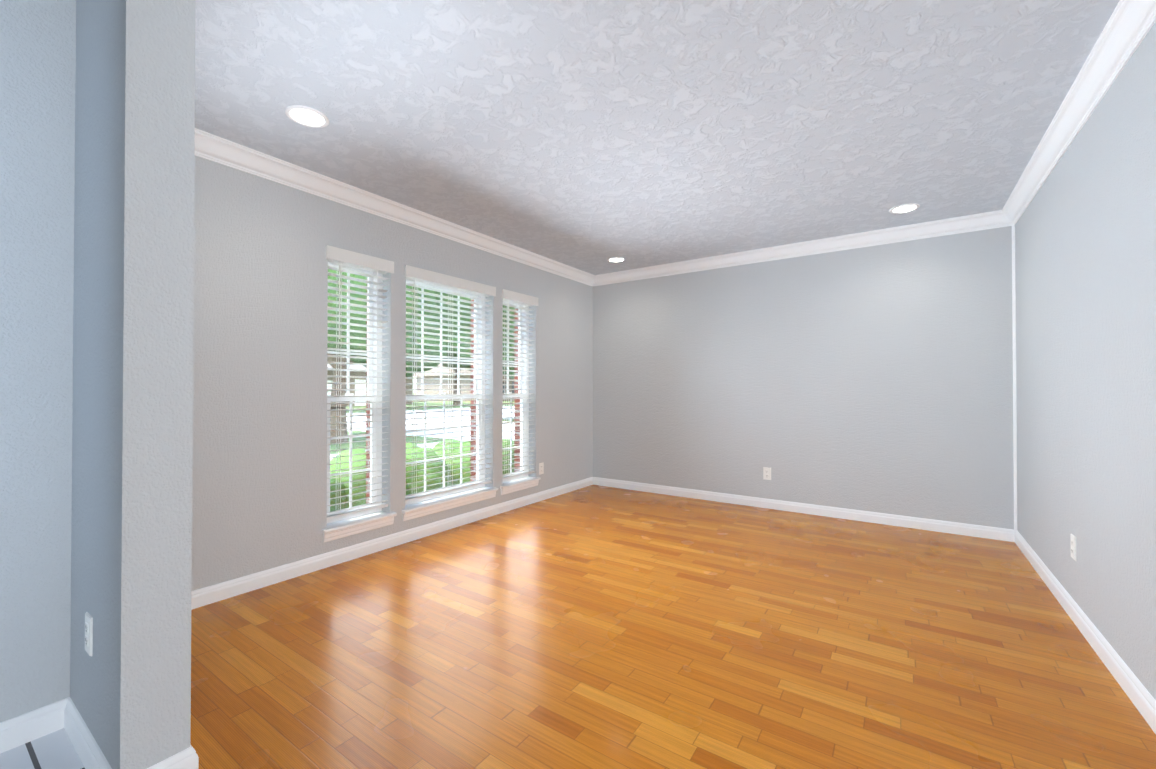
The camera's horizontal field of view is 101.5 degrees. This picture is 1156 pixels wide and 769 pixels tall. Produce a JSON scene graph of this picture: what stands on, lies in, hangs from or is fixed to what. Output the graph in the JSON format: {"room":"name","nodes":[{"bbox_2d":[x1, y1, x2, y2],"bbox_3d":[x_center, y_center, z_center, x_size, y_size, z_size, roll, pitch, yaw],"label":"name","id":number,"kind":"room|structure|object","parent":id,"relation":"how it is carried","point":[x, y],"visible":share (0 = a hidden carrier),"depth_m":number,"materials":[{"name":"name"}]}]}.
{"room":"empty living room","nodes":[
{"label":"empty living room","id":0,"kind":"room"},
{"bbox_2d":[0,0,67,721],"bbox_3d":[-2.723,-0.330,0.890,0.860,3.170,2.620,0,-1,34],"label":"wall","id":1,"kind":"structure","parent":0,"point":[33,33],"depth_m":1.53,"materials":[{"name":"paint"}]},
{"bbox_2d":[0,702,55,753],"bbox_3d":[-2.397,1.088,0.581,0.015,0.089,2.440,0,-1,34],"label":"baseboard","id":2,"kind":"structure","parent":1,"relation":"attached to","point":[36,723],"depth_m":1.51,"materials":[{"name":"white wood"}]},
{"bbox_2d":[0,728,84,768],"bbox_3d":[-1.127,1.186,-0.218,3.010,0.120,2.620,0,-1,34],"label":"floor","id":3,"kind":"structure","parent":0,"point":[55,750],"depth_m":1.45,"materials":[{"name":"white tile"}]},
{"bbox_2d":[64,0,195,768],"bbox_3d":[-1.414,-0.324,1.490,0.600,3.170,0.150,0,-1,34],"label":"wall","id":4,"kind":"structure","parent":0,"point":[97,124],"depth_m":1.34,"materials":[{"name":"paint"}]},
{"bbox_2d":[56,697,111,768],"bbox_3d":[-1.442,1.095,1.408,0.595,0.089,0.035,0,-1,34],"label":"baseboard","id":5,"kind":"structure","parent":4,"relation":"attached to","point":[68,717],"depth_m":1.46,"materials":[{"name":"white wood"}]},
{"bbox_2d":[85,612,92,655],"bbox_3d":[-1.492,0.760,1.438,0.070,0.115,0.008,0,-1,34],"label":"electrical outlet","id":6,"kind":"object","parent":4,"relation":"attached to","point":[89,633],"visible":1,"depth_m":1.43,"materials":[{"name":"white plastic"}]},
{"bbox_2d":[163,744,198,768],"bbox_3d":[-1.638,1.098,1.732,1.285,0.089,0.015,0,-1,34],"label":"baseboard","id":7,"kind":"structure","parent":4,"relation":"attached to","point":[188,758],"depth_m":1.35,"materials":[{"name":"white wood"}]},
{"bbox_2d":[191,155,592,590],"bbox_3d":[-1.048,-0.304,3.942,0.170,3.170,4.310,0,-1,34],"label":"wall","id":8,"kind":"structure","parent":0,"point":[259,443],"depth_m":2.85,"materials":[{"name":"paint"}]},
{"bbox_2d":[327,262,382,523],"bbox_3d":[-1.576,0.030,3.258,0.070,1.810,0.450,0,-1,34],"label":"window","id":9,"kind":"structure","parent":8,"relation":"in","point":[377,411],"depth_m":3.33,"materials":[{"name":"white plastic"}]},
{"bbox_2d":[326,245,393,520],"bbox_3d":[-1.484,-0.005,3.196,0.084,1.747,0.478,0,-1,34],"label":"window blind","id":10,"kind":"object","parent":9,"relation":"attached to","point":[340,256],"visible":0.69,"depth_m":3.19,"materials":[{"name":"white plastic"}]},
{"bbox_2d":[322,511,396,541],"bbox_3d":[-1.490,0.954,3.192,0.137,0.082,0.510,0,-1,34],"label":"sill","id":11,"kind":"structure","parent":8,"relation":"attached to","point":[349,527],"depth_m":3.15,"materials":[{"name":"white wood"}]},
{"bbox_2d":[191,477,591,609],"bbox_3d":[-1.005,1.116,3.828,0.015,0.089,4.190,0,-1,34],"label":"baseboard","id":12,"kind":"structure","parent":8,"relation":"attached to","point":[204,596],"depth_m":3.12,"materials":[{"name":"white wood"}]},
{"bbox_2d":[194,128,593,286],"bbox_3d":[-0.980,-1.226,3.830,0.079,0.108,4.190,0,-1,34],"label":"crown molding","id":13,"kind":"structure","parent":8,"relation":"attached to","point":[208,146],"depth_m":3.12,"materials":[{"name":"white wood"}]},
{"bbox_2d":[405,279,484,504],"bbox_3d":[-1.123,0.036,3.919,0.070,1.810,0.902,0,-1,34],"label":"window","id":14,"kind":"structure","parent":8,"relation":"in","point":[477,452],"depth_m":4.00,"materials":[{"name":"white plastic"}]},
{"bbox_2d":[404,265,495,502],"bbox_3d":[-1.031,0.000,3.857,0.084,1.747,0.930,0,-1,34],"label":"window blind","id":15,"kind":"object","parent":14,"relation":"attached to","point":[414,274],"visible":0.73,"depth_m":3.82,"materials":[{"name":"white plastic"}]},
{"bbox_2d":[402,487,497,520],"bbox_3d":[-1.037,0.960,3.853,0.137,0.082,0.962,0,-1,34],"label":"sill","id":16,"kind":"structure","parent":8,"relation":"attached to","point":[423,508],"depth_m":3.77,"materials":[{"name":"white wood"}]},
{"bbox_2d":[503,301,527,481],"bbox_3d":[-0.665,0.042,4.587,0.070,1.810,0.478,0,-1,34],"label":"window","id":17,"kind":"structure","parent":8,"relation":"in","point":[520,395],"depth_m":4.71,"materials":[{"name":"white plastic"}]},
{"bbox_2d":[502,289,537,479],"bbox_3d":[-0.573,0.006,4.525,0.084,1.747,0.506,0,-1,34],"label":"window blind","id":18,"kind":"object","parent":17,"relation":"attached to","point":[508,296],"visible":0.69,"depth_m":4.52,"materials":[{"name":"white plastic"}]},
{"bbox_2d":[500,476,540,494],"bbox_3d":[-0.579,0.965,4.521,0.137,0.082,0.538,0,-1,34],"label":"sill","id":19,"kind":"structure","parent":8,"relation":"attached to","point":[511,486],"depth_m":4.49,"materials":[{"name":"white wood"}]},
{"bbox_2d":[539,462,543,474],"bbox_3d":[-0.368,0.848,4.766,0.008,0.115,0.070,0,-1,34],"label":"electrical outlet","id":20,"kind":"object","parent":8,"relation":"attached to","point":[541,468],"visible":1,"depth_m":4.76,"materials":[{"name":"white plastic"}]},
{"bbox_2d":[366,277,519,503],"bbox_3d":[-1.934,-0.273,2.888,0.100,3.490,7.050,0,-1,34],"label":"brick wall","id":21,"kind":"structure","parent":0,"point":[472,433],"depth_m":4.34,"materials":[{"name":"red brick"}]},
{"bbox_2d":[195,0,1119,274],"bbox_3d":[0.514,-1.593,2.809,3.700,0.610,4.190,0,-1,34],"label":"ceiling","id":22,"kind":"structure","parent":0,"point":[589,136],"depth_m":2.20,"materials":[{"name":"white paint"}]},
{"bbox_2d":[285,105,328,127],"bbox_3d":[-1.304,-1.289,2.277,0.184,0.008,0.184,0,-1,34],"label":"recessed light","id":23,"kind":"object","parent":22,"relation":"in","point":[307,116],"visible":1,"depth_m":2.27,"materials":[{"name":"white"}]},
{"bbox_2d":[607,257,624,261],"bbox_3d":[0.390,-1.268,4.801,0.184,0.008,0.184,0,-1,34],"label":"recessed light","id":24,"kind":"object","parent":22,"relation":"in","point":[616,259],"visible":0.96,"depth_m":4.79,"materials":[{"name":"white"}]},
{"bbox_2d":[889,203,919,213],"bbox_3d":[2.378,-1.279,3.438,0.184,0.008,0.184,0,-1,34],"label":"recessed light","id":25,"kind":"object","parent":22,"relation":"in","point":[904,208],"visible":1,"depth_m":3.43,"materials":[{"name":"white"}]},
{"bbox_2d":[190,485,1155,768],"bbox_3d":[0.514,1.212,2.785,3.700,0.120,4.190,0,-1,34],"label":"floor","id":26,"kind":"structure","parent":0,"point":[596,627],"depth_m":2.00,"materials":[{"name":"brown wood"}]},
{"bbox_2d":[593,226,1013,529],"bbox_3d":[1.782,-0.299,4.542,3.820,3.170,0.120,0,-1,34],"label":"wall","id":27,"kind":"structure","parent":0,"point":[878,378],"depth_m":4.18,"materials":[{"name":"paint"}]},
{"bbox_2d":[763,467,770,479],"bbox_3d":[1.784,0.841,4.453,0.070,0.115,0.008,0,-1,34],"label":"electrical outlet","id":28,"kind":"object","parent":27,"relation":"attached to","point":[766,473],"visible":1,"depth_m":4.45,"materials":[{"name":"white plastic"}]},
{"bbox_2d":[594,211,997,285],"bbox_3d":[1.672,-1.220,4.504,3.510,0.108,0.079,0,-1,34],"label":"crown molding","id":29,"kind":"structure","parent":27,"relation":"attached to","point":[987,220],"depth_m":4.19,"materials":[{"name":"white wood"}]},
{"bbox_2d":[592,477,1011,541],"bbox_3d":[1.691,1.122,4.511,3.630,0.089,0.015,0,-1,34],"label":"baseboard","id":30,"kind":"structure","parent":27,"relation":"attached to","point":[995,533],"depth_m":4.16,"materials":[{"name":"white wood"}]},
{"bbox_2d":[1012,225,1016,529],"bbox_3d":[3.213,-0.053,3.476,0.016,2.243,0.016,0,-1,34],"label":"trim","id":31,"kind":"structure","parent":27,"relation":"attached to","point":[1014,376],"depth_m":3.47,"materials":[{"name":"white"}]},
{"bbox_2d":[1015,22,1155,699],"bbox_3d":[1.314,-0.332,0.589,0.120,3.170,6.930,0,-1,34],"label":"wall","id":32,"kind":"structure","parent":0,"point":[1085,255],"depth_m":2.01,"materials":[{"name":"paint"}]},
{"bbox_2d":[1070,534,1075,560],"bbox_3d":[2.428,0.798,2.316,0.008,0.115,0.070,0,-1,34],"label":"electrical outlet","id":33,"kind":"object","parent":32,"relation":"attached to","point":[1073,546],"visible":0.98,"depth_m":2.30,"materials":[{"name":"white plastic"}]},
{"bbox_2d":[998,0,1155,227],"bbox_3d":[2.007,-1.243,1.782,0.079,0.108,4.190,0,-1,34],"label":"crown molding","id":34,"kind":"structure","parent":32,"relation":"attached to","point":[1126,30],"depth_m":2.00,"materials":[{"name":"white wood"}]},
{"bbox_2d":[1012,529,1155,733],"bbox_3d":[1.292,1.089,0.664,0.015,0.089,6.810,0,-1,34],"label":"baseboard","id":35,"kind":"structure","parent":32,"relation":"attached to","point":[1144,702],"depth_m":2.00,"materials":[{"name":"white wood"}]},
{"label":"outside","id":36,"kind":"structure","parent":0,"visible":0},
{"bbox_2d":[330,393,513,453],"bbox_3d":[-51.792,2.003,53.789,139.729,0.200,210.000,0,-1,34],"label":"ground","id":37,"kind":"structure","parent":36,"point":[437,403],"depth_m":15.19,"materials":[{"name":"green plant"}]},
{"bbox_2d":[327,364,411,405],"bbox_3d":[-24.112,-1.256,40.896,12.000,6.100,16.000,0,-1,34],"label":"house","id":38,"kind":"structure","parent":37,"relation":"on","point":[362,386],"depth_m":39.53,"materials":[{"name":"brown"}]},
{"bbox_2d":[327,269,470,442],"bbox_3d":[-6.163,-2.141,12.751,9.244,7.463,9.331,0,-1,34],"label":"tree","id":39,"kind":"object","parent":37,"relation":"on","point":[344,379],"depth_m":11.00,"materials":[{"name":"green plant"}]},
{"bbox_2d":[353,336,454,376],"bbox_3d":[-12.695,-2.849,33.685,9.792,9.220,8.917,0,-1,34],"label":"tree","id":40,"kind":"object","parent":37,"relation":"on","point":[430,353],"depth_m":31.68,"materials":[{"name":"green plant"}]},
{"bbox_2d":[330,415,513,459],"bbox_3d":[-0.507,1.591,18.622,12.100,0.030,210.000,0,-1,34],"label":"concrete","id":41,"kind":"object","parent":37,"relation":"on","point":[465,433],"depth_m":16.08,"materials":[{"name":"grey concrete"}]},
{"bbox_2d":[330,438,513,511],"bbox_3d":[-1.828,1.063,4.465,0.972,1.086,5.227,0,-1,34],"label":"hedge","id":42,"kind":"object","parent":37,"relation":"on","point":[363,489],"depth_m":4.45,"materials":[{"name":"green plant"}]},
{"bbox_2d":[346,406,513,426],"bbox_3d":[-9.414,1.651,24.730,9.500,0.012,210.000,0,-1,34],"label":"street","id":43,"kind":"structure","parent":37,"relation":"on","point":[359,418],"depth_m":25.11,"materials":[{"name":"grey asphalt"}]},
{"bbox_2d":[439,353,470,404],"bbox_3d":[-9.815,-3.893,41.060,11.727,11.440,12.771,0,-1,34],"label":"tree","id":44,"kind":"object","parent":37,"relation":"on","point":[461,366],"depth_m":40.19,"materials":[{"name":"green plant"}]},
{"bbox_2d":[413,364,513,401],"bbox_3d":[-10.538,-1.189,60.690,12.000,6.300,17.000,0,-1,34],"label":"house","id":45,"kind":"structure","parent":37,"relation":"on","point":[443,381],"depth_m":54.45,"materials":[{"name":"brown"}]},
{"bbox_2d":[451,305,514,378],"bbox_3d":[-1.582,-2.353,21.854,8.826,8.038,9.792,0,-1,34],"label":"tree","id":46,"kind":"object","parent":37,"relation":"on","point":[469,340],"depth_m":19.49,"materials":[{"name":"green plant"}]}
]}

